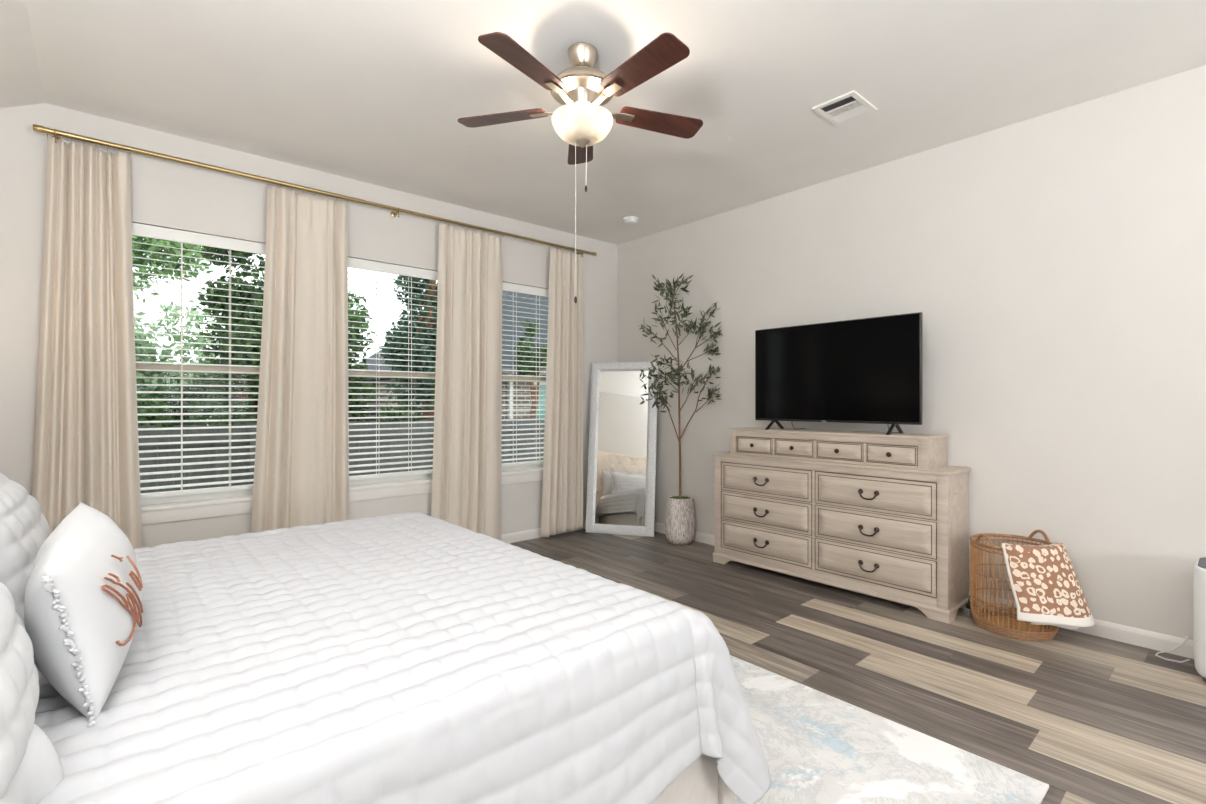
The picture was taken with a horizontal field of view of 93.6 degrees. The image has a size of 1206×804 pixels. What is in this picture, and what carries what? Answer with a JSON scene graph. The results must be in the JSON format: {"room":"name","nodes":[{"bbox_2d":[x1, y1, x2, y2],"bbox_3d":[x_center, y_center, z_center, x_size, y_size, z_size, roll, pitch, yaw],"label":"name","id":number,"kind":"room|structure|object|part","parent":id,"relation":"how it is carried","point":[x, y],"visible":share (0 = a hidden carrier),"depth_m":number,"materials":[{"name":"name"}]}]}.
{"room":"bedroom","nodes":[
{"label":"bedroom","id":0,"kind":"room"},
{"bbox_2d":[0,103,616,547],"bbox_3d":[-1.638,-0.227,4.153,4.900,2.854,0.140,0,0,-41],"label":"wall","id":1,"kind":"structure","parent":0,"point":[164,193],"depth_m":3.42,"materials":[{"name":"paint"}]},
{"bbox_2d":[136,363,259,524],"bbox_3d":[-2.423,-0.156,3.441,0.920,1.708,0.163,0,0,-41],"label":"window","id":2,"kind":"structure","parent":1,"relation":"in","point":[180,510],"depth_m":3.39,"materials":[{"name":"white plastic"}]},
{"bbox_3d":[-2.404,0.612,3.418,0.920,0.024,0.103,0,0,-41],"label":"sill","id":3,"kind":"part","parent":2,"relation":"part of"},
{"bbox_3d":[-2.457,-0.205,3.480,0.860,1.610,0.060,0,0,-41],"label":"frame","id":4,"kind":"part","parent":2,"relation":"part of","materials":[{"name":"white plastic"}]},
{"bbox_3d":[-2.455,-0.198,3.477,0.800,0.045,0.046,0,0,-41],"label":"meeting rail","id":5,"kind":"part","parent":2,"relation":"part of","materials":[{"name":"beige plastic"}]},
{"bbox_2d":[131,222,265,498],"bbox_3d":[-2.405,-0.225,3.420,0.848,1.560,0.078,0,0,-41],"label":"window blind","id":6,"kind":"object","parent":2,"relation":"attached to","point":[142,230],"visible":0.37,"depth_m":3.38,"materials":[{"name":"white plastic"}]},
{"bbox_3d":[-2.412,0.541,3.428,0.848,0.027,0.052,0,0,-41],"label":"rail","id":7,"kind":"part","parent":6,"relation":"part of","materials":[{"name":"white plastic"}]},
{"bbox_3d":[-2.405,-0.205,3.433,0.245,1.490,0.055,0,0,-41],"label":"ladder cord","id":8,"kind":"part","parent":6,"relation":"part of","materials":[{"name":"white fabric"}]},
{"bbox_2d":[33,124,596,256],"bbox_3d":[-1.493,-1.362,4.112,3.735,0.074,0.113,0,0,-41],"label":"curtain rod","id":9,"kind":"object","parent":1,"relation":"attached to","point":[38,128],"visible":0.9,"depth_m":3.51,"materials":[{"name":"gold metal"}]},
{"bbox_2d":[32,133,142,548],"bbox_3d":[-2.732,-0.092,3.000,0.476,2.556,0.076,0,0,-40],"label":"curtain","id":10,"kind":"object","parent":9,"relation":"hanging from","point":[86,447],"visible":0.75,"depth_m":2.99,"materials":[{"name":"fabric"}]},
{"bbox_2d":[251,184,348,532],"bbox_3d":[-1.957,-0.092,3.676,0.600,2.556,0.076,0,0,-44],"label":"curtain","id":11,"kind":"object","parent":9,"relation":"hanging from","point":[301,467],"visible":0.88,"depth_m":3.68,"materials":[{"name":"fabric"}]},
{"bbox_2d":[431,221,502,539],"bbox_3d":[-1.059,-0.092,4.465,0.633,2.556,0.069,0,0,-40],"label":"curtain","id":12,"kind":"object","parent":9,"relation":"hanging from","point":[467,440],"visible":0.93,"depth_m":4.45,"materials":[{"name":"fabric"}]},
{"bbox_2d":[541,247,582,536],"bbox_3d":[-0.360,-0.094,5.085,0.074,2.551,0.468,0,0,44],"label":"curtain","id":13,"kind":"object","parent":9,"relation":"hanging from","point":[562,489],"visible":0.99,"depth_m":5.07,"materials":[{"name":"fabric"}]},
{"bbox_2d":[348,370,434,501],"bbox_3d":[-1.563,-0.156,4.197,0.920,1.708,0.163,0,0,-41],"label":"window","id":14,"kind":"structure","parent":1,"relation":"in","point":[360,491],"depth_m":4.15,"materials":[{"name":"white plastic"}]},
{"bbox_3d":[-1.543,0.612,4.174,0.920,0.024,0.103,0,0,-41],"label":"sill","id":15,"kind":"part","parent":14,"relation":"part of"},
{"bbox_3d":[-1.597,-0.205,4.235,0.860,1.610,0.060,0,0,-41],"label":"frame","id":16,"kind":"part","parent":14,"relation":"part of","materials":[{"name":"white plastic"}]},
{"bbox_3d":[-1.595,-0.198,4.233,0.800,0.045,0.046,0,0,-41],"label":"meeting rail","id":17,"kind":"part","parent":14,"relation":"part of","materials":[{"name":"beige plastic"}]},
{"bbox_2d":[348,257,437,480],"bbox_3d":[-1.545,-0.225,4.176,0.848,1.560,0.078,0,0,-41],"label":"window blind","id":18,"kind":"object","parent":14,"relation":"attached to","point":[356,263],"visible":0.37,"depth_m":4.15,"materials":[{"name":"white plastic"}]},
{"bbox_3d":[-1.552,0.541,4.183,0.848,0.027,0.052,0,0,-41],"label":"rail","id":19,"kind":"part","parent":18,"relation":"part of","materials":[{"name":"white plastic"}]},
{"bbox_3d":[-1.545,-0.205,4.189,0.245,1.490,0.055,0,0,-41],"label":"ladder cord","id":20,"kind":"part","parent":18,"relation":"part of","materials":[{"name":"white fabric"}]},
{"bbox_2d":[501,376,545,484],"bbox_3d":[-0.688,-0.156,4.965,0.920,1.708,0.163,0,0,-41],"label":"window","id":21,"kind":"structure","parent":1,"relation":"in","point":[519,475],"depth_m":4.92,"materials":[{"name":"white plastic"}]},
{"bbox_3d":[-0.668,0.612,4.943,0.920,0.024,0.103,0,0,-41],"label":"sill","id":22,"kind":"part","parent":21,"relation":"part of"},
{"bbox_3d":[-0.722,-0.205,5.004,0.860,1.610,0.060,0,0,-41],"label":"frame","id":23,"kind":"part","parent":21,"relation":"part of","materials":[{"name":"white plastic"}]},
{"bbox_3d":[-0.720,-0.198,5.002,0.800,0.045,0.046,0,0,-41],"label":"meeting rail","id":24,"kind":"part","parent":21,"relation":"part of","materials":[{"name":"beige plastic"}]},
{"bbox_2d":[501,282,548,466],"bbox_3d":[-0.670,-0.225,4.945,0.848,1.560,0.078,0,0,-41],"label":"window blind","id":25,"kind":"object","parent":21,"relation":"attached to","point":[517,288],"visible":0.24,"depth_m":4.92,"materials":[{"name":"white plastic"}]},
{"bbox_3d":[-0.676,0.541,4.952,0.848,0.027,0.052,0,0,-41],"label":"rail","id":26,"kind":"part","parent":25,"relation":"part of","materials":[{"name":"white plastic"}]},
{"bbox_3d":[-0.670,-0.205,4.958,0.245,1.490,0.055,0,0,-41],"label":"ladder cord","id":27,"kind":"part","parent":25,"relation":"part of","materials":[{"name":"white fabric"}]},
{"bbox_2d":[501,520,585,542],"bbox_3d":[-1.587,1.159,4.095,4.620,0.082,0.014,0,0,-41],"label":"baseboard","id":28,"kind":"structure","parent":1,"relation":"attached to","point":[513,537],"depth_m":4.88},
{"bbox_2d":[0,0,1205,244],"bbox_3d":[0.893,-1.438,1.271,4.900,0.473,7.811,0,0,-41],"label":"ceiling","id":29,"kind":"structure","parent":0,"point":[376,92],"depth_m":2.72,"materials":[{"name":"paint"}]},
{"bbox_2d":[458,32,702,302],"bbox_3d":[-0.070,-0.994,2.478,1.146,1.121,1.105,0,0,-41],"label":"ceiling fan","id":30,"kind":"object","parent":29,"relation":"hanging from","point":[582,122],"visible":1,"depth_m":2.42,"materials":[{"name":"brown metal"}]},
{"bbox_3d":[-0.461,-1.305,2.607,0.415,0.033,0.139,0,0,15],"label":"blade","id":31,"kind":"part","parent":30,"relation":"part of","materials":[{"name":"brown wood"}]},
{"bbox_3d":[-0.298,-1.305,2.188,0.139,0.033,0.415,0,0,33],"label":"blade","id":32,"kind":"part","parent":30,"relation":"part of","materials":[{"name":"brown wood"}]},
{"bbox_3d":[-0.121,-0.856,2.505,0.002,0.792,0.002,0,0,19],"label":"pull chain","id":33,"kind":"part","parent":30,"relation":"part of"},
{"bbox_3d":[-0.113,-1.305,2.892,0.139,0.033,0.415,0,0,-3],"label":"blade","id":34,"kind":"part","parent":30,"relation":"part of","materials":[{"name":"brown wood"}]},
{"bbox_3d":[-0.091,-1.202,2.510,0.272,0.108,0.272,0,0,-41],"label":"lamp shade","id":35,"kind":"part","parent":30,"relation":"part of","materials":[{"name":"white glass"}]},
{"bbox_3d":[0.147,-1.305,2.210,0.138,0.033,0.417,0,0,-41],"label":"blade","id":36,"kind":"part","parent":30,"relation":"part of","materials":[{"name":"brown wood"}]},
{"bbox_3d":[0.265,-1.305,2.649,0.415,0.033,0.139,0,0,-21],"label":"blade","id":37,"kind":"part","parent":30,"relation":"part of","materials":[{"name":"brown wood"}]},
{"bbox_2d":[623,216,638,224],"bbox_3d":[0.237,-1.534,4.822,0.132,0.041,0.132,0,0,-41],"label":"smoke detector","id":38,"kind":"object","parent":29,"relation":"attached to","point":[630,220],"visible":1,"depth_m":4.79,"materials":[{"name":"white plastic"}]},
{"bbox_2d":[812,90,876,124],"bbox_3d":[1.280,-1.549,2.998,0.270,0.010,0.225,0,0,-41],"label":"ceiling vent","id":39,"kind":"object","parent":29,"relation":"in","point":[849,106],"visible":1,"depth_m":2.99,"materials":[{"name":"grey plastic"}]},
{"bbox_2d":[509,529,1205,803],"bbox_3d":[0.893,1.200,1.271,4.900,0.001,7.811,0,0,-41],"label":"floor","id":40,"kind":"structure","parent":0,"point":[1093,719],"depth_m":2.53,"materials":[{"name":"wood"}]},
{"bbox_2d":[585,361,657,536],"bbox_3d":[0.173,0.416,5.185,0.634,1.565,0.220,0,0,16],"label":"floor mirror","id":41,"kind":"object","parent":40,"relation":"on","point":[621,477],"visible":0.93,"depth_m":5.18,"materials":[{"name":"white wood"}]},
{"bbox_2d":[595,371,648,525],"bbox_3d":[0.174,0.416,5.189,0.481,1.412,0.186,0,0,16],"label":"mirror glass","id":42,"kind":"object","parent":41,"relation":"attached to","point":[621,424],"depth_m":5.18,"materials":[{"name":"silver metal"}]},
{"bbox_2d":[639,273,722,544],"bbox_3d":[0.619,0.059,4.736,0.679,2.281,0.406,0,0,-11],"label":"tree","id":43,"kind":"object","parent":40,"relation":"on","point":[680,519],"visible":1,"depth_m":4.72,"materials":[{"name":"green plant"}]},
{"bbox_3d":[0.657,1.007,4.816,0.262,0.386,0.262,0,0,-41],"label":"pot","id":44,"kind":"part","parent":43,"relation":"part of","materials":[{"name":"grey ceramic"}]},
{"bbox_2d":[712,427,970,623],"bbox_3d":[1.475,0.699,3.762,0.408,1.002,1.586,0,0,-41],"label":"dresser","id":45,"kind":"object","parent":40,"relation":"on","point":[876,514],"visible":0.99,"depth_m":3.46,"materials":[{"name":"beige wood"}]},
{"bbox_3d":[1.079,0.311,4.027,0.016,0.105,0.286,0,0,-41],"label":"drawer","id":46,"kind":"part","parent":45,"relation":"part of","materials":[{"name":"beige wood"}]},
{"bbox_3d":[1.069,0.311,4.019,0.012,0.088,0.266,0,0,-41],"label":"drawer panel","id":47,"kind":"part","parent":45,"relation":"part of","materials":[{"name":"beige wood"}]},
{"bbox_3d":[1.088,0.983,3.913,0.028,0.060,0.125,0,0,-41],"label":"handle","id":48,"kind":"part","parent":45,"relation":"part of","materials":[{"name":"brown metal"}]},
{"bbox_3d":[1.088,0.770,3.913,0.028,0.060,0.125,0,0,-41],"label":"handle","id":49,"kind":"part","parent":45,"relation":"part of","materials":[{"name":"brown metal"}]},
{"bbox_3d":[1.088,0.555,3.913,0.028,0.060,0.125,0,0,-41],"label":"handle","id":50,"kind":"part","parent":45,"relation":"part of","materials":[{"name":"brown metal"}]},
{"bbox_3d":[1.107,0.980,3.923,0.016,0.155,0.662,0,0,-41],"label":"drawer panel","id":51,"kind":"part","parent":45,"relation":"part of","materials":[{"name":"beige wood"}]},
{"bbox_3d":[1.107,0.767,3.923,0.016,0.157,0.662,0,0,-41],"label":"drawer panel","id":52,"kind":"part","parent":45,"relation":"part of","materials":[{"name":"beige wood"}]},
{"bbox_3d":[1.107,0.552,3.923,0.016,0.159,0.662,0,0,-41],"label":"drawer panel","id":53,"kind":"part","parent":45,"relation":"part of","materials":[{"name":"beige wood"}]},
{"bbox_3d":[1.119,0.980,3.933,0.016,0.196,0.710,0,0,-41],"label":"drawer","id":54,"kind":"part","parent":45,"relation":"part of","materials":[{"name":"beige wood"}]},
{"bbox_3d":[1.119,0.767,3.933,0.016,0.198,0.710,0,0,-41],"label":"drawer","id":55,"kind":"part","parent":45,"relation":"part of","materials":[{"name":"beige wood"}]},
{"bbox_3d":[1.119,0.552,3.933,0.016,0.200,0.710,0,0,-41],"label":"drawer","id":56,"kind":"part","parent":45,"relation":"part of","materials":[{"name":"beige wood"}]},
{"bbox_3d":[1.283,0.311,3.795,0.016,0.105,0.283,0,0,-41],"label":"drawer","id":57,"kind":"part","parent":45,"relation":"part of","materials":[{"name":"beige wood"}]},
{"bbox_3d":[1.273,0.311,3.786,0.012,0.088,0.263,0,0,-41],"label":"drawer panel","id":58,"kind":"part","parent":45,"relation":"part of","materials":[{"name":"beige wood"}]},
{"bbox_2d":[755,312,922,434],"bbox_3d":[1.519,-0.161,3.739,0.313,0.715,1.116,0,0,-41],"label":"television","id":59,"kind":"object","parent":45,"relation":"on","point":[865,370],"visible":1,"depth_m":3.63,"materials":[{"name":"black plastic"}]},
{"bbox_3d":[1.220,0.163,4.019,0.234,0.069,0.016,0,0,-41],"label":"leg","id":60,"kind":"part","parent":59,"relation":"part of","materials":[{"name":"black plastic"}]},
{"bbox_3d":[1.758,0.163,3.407,0.234,0.069,0.016,0,0,-41],"label":"leg","id":61,"kind":"part","parent":59,"relation":"part of","materials":[{"name":"black plastic"}]},
{"bbox_3d":[1.478,0.311,3.553,0.012,0.088,0.278,0,0,-41],"label":"drawer panel","id":62,"kind":"part","parent":45,"relation":"part of","materials":[{"name":"beige wood"}]},
{"bbox_3d":[1.488,0.311,3.561,0.016,0.105,0.298,0,0,-41],"label":"drawer","id":63,"kind":"part","parent":45,"relation":"part of","materials":[{"name":"beige wood"}]},
{"bbox_3d":[1.485,1.143,3.771,0.381,0.022,1.586,0,0,-41],"label":"molding","id":64,"kind":"part","parent":45,"relation":"part of","materials":[{"name":"beige wood"}]},
{"bbox_3d":[1.573,0.983,3.361,0.028,0.060,0.125,0,0,-41],"label":"handle","id":65,"kind":"part","parent":45,"relation":"part of","materials":[{"name":"brown metal"}]},
{"bbox_3d":[1.573,0.770,3.361,0.028,0.060,0.125,0,0,-41],"label":"handle","id":66,"kind":"part","parent":45,"relation":"part of","materials":[{"name":"brown metal"}]},
{"bbox_3d":[1.573,0.555,3.361,0.028,0.060,0.125,0,0,-41],"label":"handle","id":67,"kind":"part","parent":45,"relation":"part of","materials":[{"name":"brown metal"}]},
{"bbox_3d":[1.592,0.980,3.371,0.016,0.155,0.656,0,0,-41],"label":"drawer panel","id":68,"kind":"part","parent":45,"relation":"part of","materials":[{"name":"beige wood"}]},
{"bbox_3d":[1.592,0.767,3.371,0.016,0.157,0.656,0,0,-41],"label":"drawer panel","id":69,"kind":"part","parent":45,"relation":"part of","materials":[{"name":"beige wood"}]},
{"bbox_3d":[1.592,0.552,3.371,0.016,0.159,0.656,0,0,-41],"label":"drawer panel","id":70,"kind":"part","parent":45,"relation":"part of","materials":[{"name":"beige wood"}]},
{"bbox_3d":[1.604,0.980,3.381,0.016,0.196,0.704,0,0,-41],"label":"drawer","id":71,"kind":"part","parent":45,"relation":"part of","materials":[{"name":"beige wood"}]},
{"bbox_3d":[1.604,0.767,3.381,0.016,0.198,0.704,0,0,-41],"label":"drawer","id":72,"kind":"part","parent":45,"relation":"part of","materials":[{"name":"beige wood"}]},
{"bbox_3d":[1.604,0.552,3.381,0.016,0.200,0.704,0,0,-41],"label":"drawer","id":73,"kind":"part","parent":45,"relation":"part of","materials":[{"name":"beige wood"}]},
{"bbox_3d":[1.685,0.311,3.317,0.012,0.088,0.265,0,0,-41],"label":"drawer panel","id":74,"kind":"part","parent":45,"relation":"part of","materials":[{"name":"beige wood"}]},
{"bbox_3d":[1.695,0.311,3.326,0.016,0.105,0.285,0,0,-41],"label":"drawer","id":75,"kind":"part","parent":45,"relation":"part of","materials":[{"name":"beige wood"}]},
{"bbox_2d":[730,655,1048,803],"bbox_3d":[-0.519,1.194,2.110,2.395,0.012,3.045,0,0,-41],"label":"area rug","id":76,"kind":"object","parent":40,"relation":"on","point":[818,747],"visible":0.28,"depth_m":1.87,"materials":[{"name":"white carpet"}]},
{"bbox_2d":[652,754,733,803],"bbox_3d":[-1.001,0.484,1.503,2.071,1.408,1.980,0,0,-41],"label":"bed","id":77,"kind":"object","parent":76,"relation":"on","point":[701,782],"visible":0.02,"depth_m":1.44,"materials":[{"name":"fabric"}]},
{"bbox_2d":[0,472,50,622],"bbox_3d":[-1.653,0.375,1.503,0.300,0.479,0.846,0,0,-41],"label":"pillow","id":78,"kind":"object","parent":77,"relation":"on","point":[24,528],"visible":0.55,"depth_m":1.39,"materials":[{"name":"white fabric"}]},
{"bbox_2d":[0,582,63,803],"bbox_3d":[-0.933,0.328,0.738,0.343,0.496,0.786,0,0,-41],"label":"pillow","id":79,"kind":"object","parent":77,"relation":"on","point":[30,764],"visible":1,"depth_m":0.73,"materials":[{"name":"white fabric"}]},
{"bbox_2d":[34,511,770,803],"bbox_3d":[-0.923,0.767,1.575,1.960,0.521,1.962,0,0,-41],"label":"quilt","id":80,"kind":"object","parent":77,"relation":"on","point":[416,657],"visible":0.92,"depth_m":1.18,"materials":[{"name":"white fabric"}]},
{"bbox_2d":[24,502,142,726],"bbox_3d":[-1.067,0.388,1.174,0.181,0.272,0.731,0,0,-41],"label":"cushion","id":81,"kind":"object","parent":80,"relation":"on","point":[83,592],"visible":0.96,"depth_m":0.95,"materials":[{"name":"white fabric"}]},
{"bbox_3d":[-0.244,0.995,2.168,0.055,0.310,1.764,0,0,-41],"label":"footboard","id":82,"kind":"part","parent":77,"relation":"part of","materials":[{"name":"fabric"}]},
{"bbox_2d":[964,596,976,614],"bbox_3d":[2.111,1.109,3.240,0.168,0.181,0.033,0,0,-41],"label":"power strip","id":83,"kind":"object","parent":40,"relation":"on","point":[967,610],"visible":0.44,"depth_m":3.19,"materials":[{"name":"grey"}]},
{"bbox_2d":[969,530,1058,640],"bbox_3d":[2.163,0.942,2.985,0.391,0.507,0.391,0,0,-41],"label":"rattan basket","id":84,"kind":"object","parent":40,"relation":"on","point":[1002,624],"visible":0.73,"depth_m":2.98,"materials":[{"name":"brown wicker"}]},
{"bbox_3d":[1.984,0.722,2.945,0.022,0.067,0.117,0,0,-12],"label":"handle","id":85,"kind":"part","parent":84,"relation":"part of","materials":[{"name":"wicker"}]},
{"bbox_3d":[2.340,0.722,3.035,0.022,0.067,0.117,0,0,-16],"label":"handle","id":86,"kind":"part","parent":84,"relation":"part of","materials":[{"name":"wicker"}]},
{"bbox_2d":[1002,542,1094,628],"bbox_3d":[2.203,0.910,2.800,0.380,0.389,0.266,0,0,33],"label":"throw blanket","id":87,"kind":"object","parent":84,"relation":"hanging from","point":[1045,585],"visible":1,"depth_m":2.75,"materials":[{"name":"brown fabric"}]},
{"bbox_2d":[1155,557,1205,681],"bbox_3d":[2.685,0.951,2.452,0.335,0.498,0.434,0,0,-41],"label":"air purifier","id":88,"kind":"object","parent":40,"relation":"on","point":[1200,564],"visible":1,"depth_m":2.41,"materials":[{"name":"white plastic"}]},
{"bbox_3d":[2.662,1.149,2.644,0.116,0.099,0.115,0,0,-41],"label":"power cord","id":89,"kind":"part","parent":88,"relation":"part of","materials":[{"name":"white plastic"}]},
{"bbox_2d":[1198,557,1205,568],"bbox_3d":[2.716,0.706,2.391,0.276,0.008,0.276,0,0,-41],"label":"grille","id":90,"kind":"object","parent":88,"relation":"attached to","point":[1201,561],"depth_m":2.46,"materials":[{"name":"grey plastic"}]},
{"bbox_2d":[617,65,1205,640],"bbox_3d":[2.728,-0.227,2.789,0.140,2.854,7.671,0,0,-41],"label":"wall","id":91,"kind":"structure","parent":0,"point":[1053,264],"depth_m":3.11,"materials":[{"name":"paint"}]},
{"bbox_2d":[654,522,1193,658],"bbox_3d":[2.624,1.159,2.791,0.014,0.082,7.531,0,0,-41],"label":"baseboard","id":92,"kind":"structure","parent":91,"relation":"attached to","point":[1113,631],"depth_m":2.81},
{"label":"outside","id":93,"kind":"structure","parent":0,"visible":0},
{"bbox_3d":[-10.854,2.150,19.935,38.000,0.100,35.719,0,0,-41],"label":"lawn","id":94,"kind":"structure","parent":93,"visible":0},
{"bbox_2d":[136,379,174,475],"bbox_3d":[-7.366,0.729,8.130,2.220,2.394,1.462,0,0,-41],"label":"bush","id":95,"kind":"object","parent":94,"relation":"on","point":[140,395],"visible":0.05,"depth_m":8.59,"materials":[{"name":"green plant"}]},
{"bbox_2d":[137,386,178,491],"bbox_3d":[-12.578,0.657,12.843,5.350,2.885,5.000,0,0,-41],"label":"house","id":96,"kind":"structure","parent":94,"relation":"on","point":[137,386],"depth_m":12.70,"materials":[{"name":"grey"}]},
{"bbox_2d":[132,235,213,304],"bbox_3d":[-8.216,-1.064,9.526,2.888,6.332,2.172,0,0,-41],"label":"tree","id":97,"kind":"object","parent":94,"relation":"on","point":[139,261],"visible":0.17,"depth_m":9.89,"materials":[{"name":"green plant"}]},
{"bbox_2d":[134,300,220,416],"bbox_3d":[-14.968,-0.599,17.756,6.539,5.409,3.735,0,0,-41],"label":"tree","id":98,"kind":"object","parent":94,"relation":"on","point":[164,308],"visible":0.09,"depth_m":18.15,"materials":[{"name":"green plant"}]},
{"bbox_2d":[139,362,233,484],"bbox_3d":[-7.138,0.407,10.265,1.295,2.446,2.071,0,0,30],"label":"bush","id":99,"kind":"object","parent":94,"relation":"on","point":[195,375],"visible":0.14,"depth_m":9.88,"materials":[{"name":"green plant"}]},
{"bbox_2d":[186,246,264,485],"bbox_3d":[-5.195,-0.404,8.674,2.000,5.018,1.581,0,0,31],"label":"tree","id":100,"kind":"object","parent":94,"relation":"on","point":[248,289],"visible":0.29,"depth_m":8.38,"materials":[{"name":"green plant"}]},
{"bbox_2d":[138,417,544,505],"bbox_3d":[-3.370,1.184,7.634,17.012,1.832,0.120,0,0,-41],"label":"wooden fence","id":101,"kind":"object","parent":94,"relation":"on","point":[371,426],"visible":0.12,"depth_m":6.82,"materials":[{"name":"grey wood"}]},
{"bbox_3d":[-4.224,1.220,6.848,0.090,1.760,0.065,0,0,-41],"label":"post","id":102,"kind":"part","parent":101,"relation":"part of","materials":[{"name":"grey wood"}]},
{"bbox_3d":[-3.389,1.105,7.647,17.000,1.390,0.035,0,0,-41],"label":"rail","id":103,"kind":"part","parent":101,"relation":"part of","materials":[{"name":"grey wood"}]},
{"bbox_2d":[348,291,375,421],"bbox_3d":[-5.963,-0.157,11.584,2.379,4.524,2.627,0,0,-44],"label":"tree","id":104,"kind":"object","parent":94,"relation":"on","point":[357,318],"visible":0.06,"depth_m":11.61,"materials":[{"name":"green plant"}]},
{"bbox_2d":[374,401,421,421],"bbox_3d":[-4.162,0.979,12.230,1.674,2.142,1.398,0,0,-41],"label":"bush","id":105,"kind":"object","parent":94,"relation":"on","point":[387,414],"visible":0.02,"depth_m":11.87,"materials":[{"name":"green plant"}]},
{"bbox_2d":[378,275,437,420],"bbox_3d":[-3.338,-0.915,10.750,1.882,6.038,1.663,0,0,-41],"label":"tree","id":106,"kind":"object","parent":94,"relation":"on","point":[400,277],"visible":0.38,"depth_m":10.38,"materials":[{"name":"green plant"}]},
{"bbox_2d":[351,290,548,421],"bbox_3d":[-1.606,-1.110,18.421,11.000,6.420,9.100,0,0,-41],"label":"brick house","id":107,"kind":"structure","parent":94,"relation":"on","point":[512,318],"depth_m":14.24,"materials":[{"name":"grey"}]},
{"bbox_3d":[-1.284,0.200,13.320,0.810,1.160,0.020,0,0,-41],"label":"pane","id":108,"kind":"part","parent":107,"relation":"part of","materials":[{"name":"teal glass"}]},
{"bbox_2d":[514,318,546,417],"bbox_3d":[-1.373,0.234,11.221,0.963,3.736,0.762,0,0,-41],"label":"tree","id":109,"kind":"object","parent":94,"relation":"on","point":[532,329],"visible":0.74,"depth_m":11.06,"materials":[{"name":"green plant"}]}
]}

